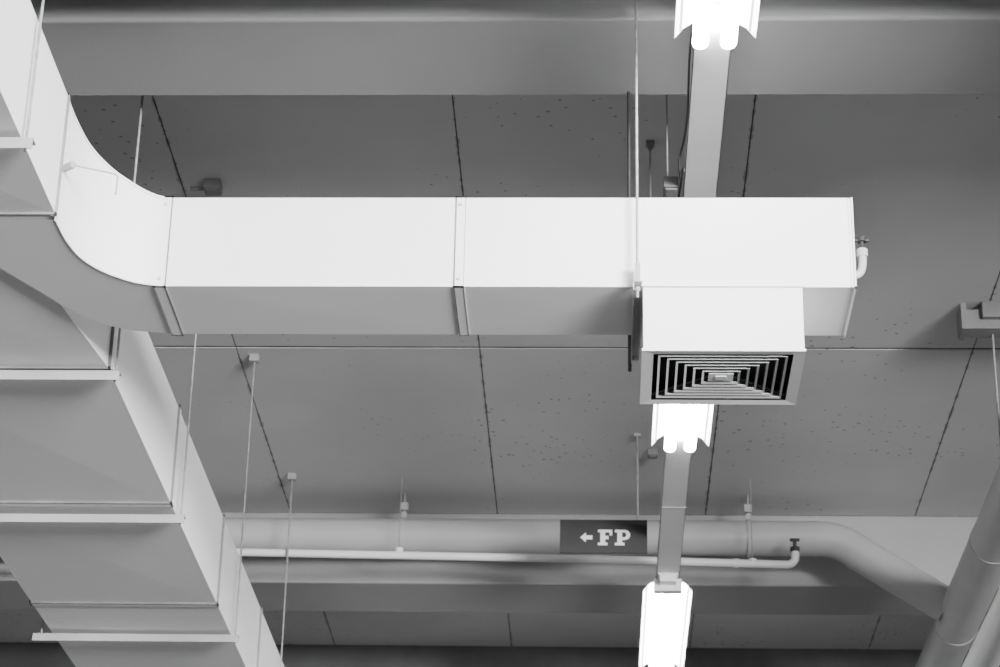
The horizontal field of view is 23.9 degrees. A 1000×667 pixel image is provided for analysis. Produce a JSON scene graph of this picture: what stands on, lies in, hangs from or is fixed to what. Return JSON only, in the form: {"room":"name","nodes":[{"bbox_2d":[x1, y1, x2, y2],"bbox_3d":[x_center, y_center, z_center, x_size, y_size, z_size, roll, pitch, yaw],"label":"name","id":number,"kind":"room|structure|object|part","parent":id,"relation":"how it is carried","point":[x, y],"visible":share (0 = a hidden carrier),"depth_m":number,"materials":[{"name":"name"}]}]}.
{"room":"industrial building interior","nodes":[
{"label":"industrial building interior","id":0,"kind":"room"},
{"bbox_2d":[0,94,999,649],"bbox_3d":[0.406,-1.899,9.141,14.993,0.250,21.000,0,-25,2],"label":"ceiling","id":1,"kind":"structure","parent":0,"point":[896,415],"depth_m":13.43,"materials":[{"name":"concrete"}]},
{"bbox_2d":[0,0,44,151],"bbox_3d":[-2.096,-1.361,8.122,1.165,1.682,0.052,0,-25,2],"label":"hanger","id":2,"kind":"object","parent":1,"relation":"hanging from","point":[25,142],"visible":1,"depth_m":7.78,"materials":[{"name":"paint"}]},
{"bbox_2d":[0,0,283,666],"bbox_3d":[-2.010,0.010,9.787,1.049,0.499,14.400,0,-25,2],"label":"air duct","id":3,"kind":"object","parent":2,"relation":"hanging from","point":[67,446],"visible":0.83,"depth_m":10.67,"materials":[{"name":"white metal"}]},
{"bbox_2d":[0,96,143,382],"bbox_3d":[-2.054,-0.570,9.827,1.111,1.682,0.052,0,-25,2],"label":"hanger","id":4,"kind":"object","parent":1,"relation":"hanging from","point":[114,375],"visible":0.6,"depth_m":9.45,"materials":[{"name":"paint"}]},
{"bbox_2d":[0,334,196,524],"bbox_3d":[-1.993,0.121,11.313,1.111,1.682,0.052,0,-25,2],"label":"hanger","id":5,"kind":"object","parent":1,"relation":"hanging from","point":[93,518],"visible":0.68,"depth_m":10.94,"materials":[{"name":"paint"}]},
{"bbox_2d":[32,354,259,643],"bbox_3d":[-1.926,0.887,12.962,1.111,1.682,0.052,0,-25,2],"label":"hanger","id":6,"kind":"object","parent":1,"relation":"hanging from","point":[254,359],"visible":0.83,"depth_m":12.61,"materials":[{"name":"paint"}]},
{"bbox_2d":[190,178,222,195],"bbox_3d":[-1.426,-0.706,11.437,0.150,0.056,0.090,0,-25,2],"label":"junction box","id":7,"kind":"object","parent":1,"relation":"attached to","point":[211,186],"depth_m":11.40,"materials":[{"name":"grey metal"}]},
{"bbox_2d":[280,473,296,666],"bbox_3d":[-1.859,1.653,14.612,1.111,1.682,0.052,0,-25,2],"label":"hanger","id":8,"kind":"object","parent":1,"relation":"hanging from","point":[292,477],"visible":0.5,"depth_m":14.72,"materials":[{"name":"paint"}]},
{"bbox_2d":[400,493,408,550],"bbox_3d":[-0.616,1.220,15.127,0.048,0.412,0.244,0,-25,2],"label":"hanger","id":9,"kind":"object","parent":1,"relation":"hanging from","point":[404,505],"visible":0.57,"depth_m":15.08,"materials":[{"name":"metal"}]},
{"bbox_2d":[225,518,948,620],"bbox_3d":[-1.006,1.485,15.020,7.741,0.649,0.230,0,-25,2],"label":"pipe","id":10,"kind":"object","parent":9,"relation":"hanging from","point":[856,551],"visible":0.66,"depth_m":14.96,"materials":[{"name":"grey metal"}]},
{"bbox_2d":[0,512,999,615],"bbox_3d":[0.671,1.527,15.671,14.993,0.500,0.600,0,-25,2],"label":"concrete beam","id":11,"kind":"structure","parent":1,"relation":"attached to","point":[935,545],"depth_m":15.41,"materials":[{"name":"grey concrete"}]},
{"bbox_2d":[30,0,999,95],"bbox_3d":[0.421,-1.324,9.536,14.993,0.500,0.580,0,-25,2],"label":"concrete beam","id":12,"kind":"structure","parent":1,"relation":"attached to","point":[97,47],"depth_m":9.36,"materials":[{"name":"grey concrete"}]},
{"bbox_2d":[236,478,799,568],"bbox_3d":[-0.858,1.181,14.846,5.450,0.588,0.060,0,-25,2],"label":"drain pipe","id":13,"kind":"object","parent":1,"relation":"hanging from","point":[752,562],"visible":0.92,"depth_m":14.69,"materials":[{"name":"metal"}]},
{"bbox_2d":[560,433,646,553],"bbox_3d":[0.618,0.952,14.074,0.516,0.764,0.043,0,-25,2],"label":"direction sign","id":14,"kind":"object","parent":1,"relation":"hanging from","point":[576,536],"visible":1,"depth_m":13.94,"materials":[{"name":"metal"}]},
{"bbox_2d":[627,0,641,371],"bbox_3d":[0.522,-0.769,9.218,0.043,1.730,0.700,0,-25,2],"label":"hanger","id":15,"kind":"object","parent":1,"relation":"hanging from","point":[634,338],"visible":0.94,"depth_m":8.95,"materials":[{"name":"paint"}]},
{"bbox_2d":[0,103,856,337],"bbox_3d":[-0.333,-0.419,8.751,3.281,0.501,0.967,0,-25,2],"label":"air duct","id":16,"kind":"object","parent":15,"relation":"hanging from","point":[119,253],"visible":0.98,"depth_m":8.77,"materials":[{"name":"white metal"}]},
{"bbox_3d":[-1.456,-0.553,8.356,0.205,0.114,0.056,0,-25,2],"label":"damper lever","id":17,"kind":"part","parent":16,"relation":"part of","materials":[{"name":"white metal"}]},
{"bbox_2d":[640,285,805,404],"bbox_3d":[0.819,0.046,8.789,0.590,0.264,0.490,0,-25,2],"label":"air diffuser","id":18,"kind":"object","parent":16,"relation":"attached to","point":[701,344],"visible":1,"depth_m":8.61,"materials":[{"name":"white paint"}]},
{"bbox_2d":[854,236,868,278],"bbox_3d":[1.356,-0.282,8.925,0.082,0.176,0.042,0,-25,2],"label":"valve","id":19,"kind":"object","parent":16,"relation":"attached to","point":[862,253],"visible":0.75,"depth_m":8.91,"materials":[{"name":"metal"}]},
{"bbox_2d":[646,140,653,197],"bbox_3d":[0.692,-0.552,10.843,0.040,0.750,0.040,0,-25,2],"label":"rod","id":20,"kind":"object","parent":1,"relation":"hanging from","point":[649,143],"depth_m":10.96,"materials":[{"name":"grey metal"}]},
{"bbox_2d":[647,449,657,458],"bbox_3d":[0.933,0.740,14.454,0.060,0.046,0.070,0,-25,2],"label":"junction box","id":21,"kind":"object","parent":1,"relation":"attached to","point":[652,453],"depth_m":14.42,"materials":[{"name":"grey metal"}]},
{"bbox_2d":[663,95,678,197],"bbox_3d":[0.731,-0.904,10.155,0.063,0.688,0.100,0,-25,2],"label":"junction box","id":22,"kind":"object","parent":1,"relation":"hanging from","point":[670,183],"visible":0.92,"depth_m":10.00,"materials":[{"name":"grey metal"}]},
{"bbox_2d":[678,23,692,197],"bbox_3d":[0.736,-0.876,9.370,0.031,0.112,2.500,0,-25,2],"label":"electrical cable","id":23,"kind":"object","parent":22,"relation":"attached to","point":[681,171],"visible":0.84,"depth_m":9.47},
{"bbox_2d":[653,26,730,666],"bbox_3d":[0.882,-0.586,10.829,0.144,0.692,13.200,0,-25,2],"label":"mounting rail","id":24,"kind":"object","parent":1,"relation":"attached to","point":[710,64],"visible":0.46,"depth_m":9.76,"materials":[{"name":"metal"}]},
{"bbox_2d":[639,573,691,666],"bbox_3d":[1.062,1.903,15.268,0.300,0.084,1.914,0,-25,2],"label":"fluorescent light fixture","id":25,"kind":"object","parent":24,"relation":"attached to","point":[666,605],"visible":1,"depth_m":15.11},
{"bbox_2d":[651,404,713,451],"bbox_3d":[0.910,0.166,11.529,0.300,0.084,2.044,0,-25,2],"label":"fluorescent light fixture","id":26,"kind":"object","parent":24,"relation":"attached to","point":[673,420],"visible":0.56,"depth_m":12.15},
{"bbox_2d":[674,0,759,48],"bbox_3d":[0.761,-1.529,7.881,0.300,0.084,2.094,0,-25,2],"label":"fluorescent light fixture","id":27,"kind":"object","parent":24,"relation":"attached to","point":[704,13],"visible":1,"depth_m":8.66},
{"bbox_2d":[744,495,751,557],"bbox_3d":[1.582,1.225,15.035,0.048,0.412,0.244,0,-25,2],"label":"hanger","id":28,"kind":"object","parent":1,"relation":"hanging from","point":[747,509],"visible":0.78,"depth_m":14.97,"materials":[{"name":"metal"}]},
{"bbox_2d":[957,301,999,472],"bbox_3d":[2.723,0.284,12.347,0.590,0.920,0.180,0,-25,2],"label":"support bracket","id":29,"kind":"object","parent":1,"relation":"attached to","point":[984,322],"visible":1,"depth_m":12.46,"materials":[{"name":"grey metal"}]},
{"bbox_2d":[915,465,999,666],"bbox_3d":[2.793,0.698,12.500,0.276,0.276,11.450,0,-25,2],"label":"pipe","id":30,"kind":"object","parent":29,"relation":"hanging from","point":[974,584],"visible":0.94,"depth_m":14.10,"materials":[{"name":"grey metal"}]},
{"bbox_2d":[0,642,999,666],"bbox_3d":[0.705,5.645,16.741,14.993,7.070,0.250,0,-25,2],"label":"wall","id":31,"kind":"structure","parent":0,"point":[12,654],"depth_m":18.10,"materials":[{"name":"paint"}]},
{"bbox_2d":[962,588,999,666],"bbox_3d":[2.876,1.016,12.349,0.208,0.208,11.450,0,-25,2],"label":"pipe","id":32,"kind":"object","parent":31,"relation":"attached to","point":[984,651],"visible":1,"depth_m":13.96,"materials":[{"name":"grey metal"}]}
]}

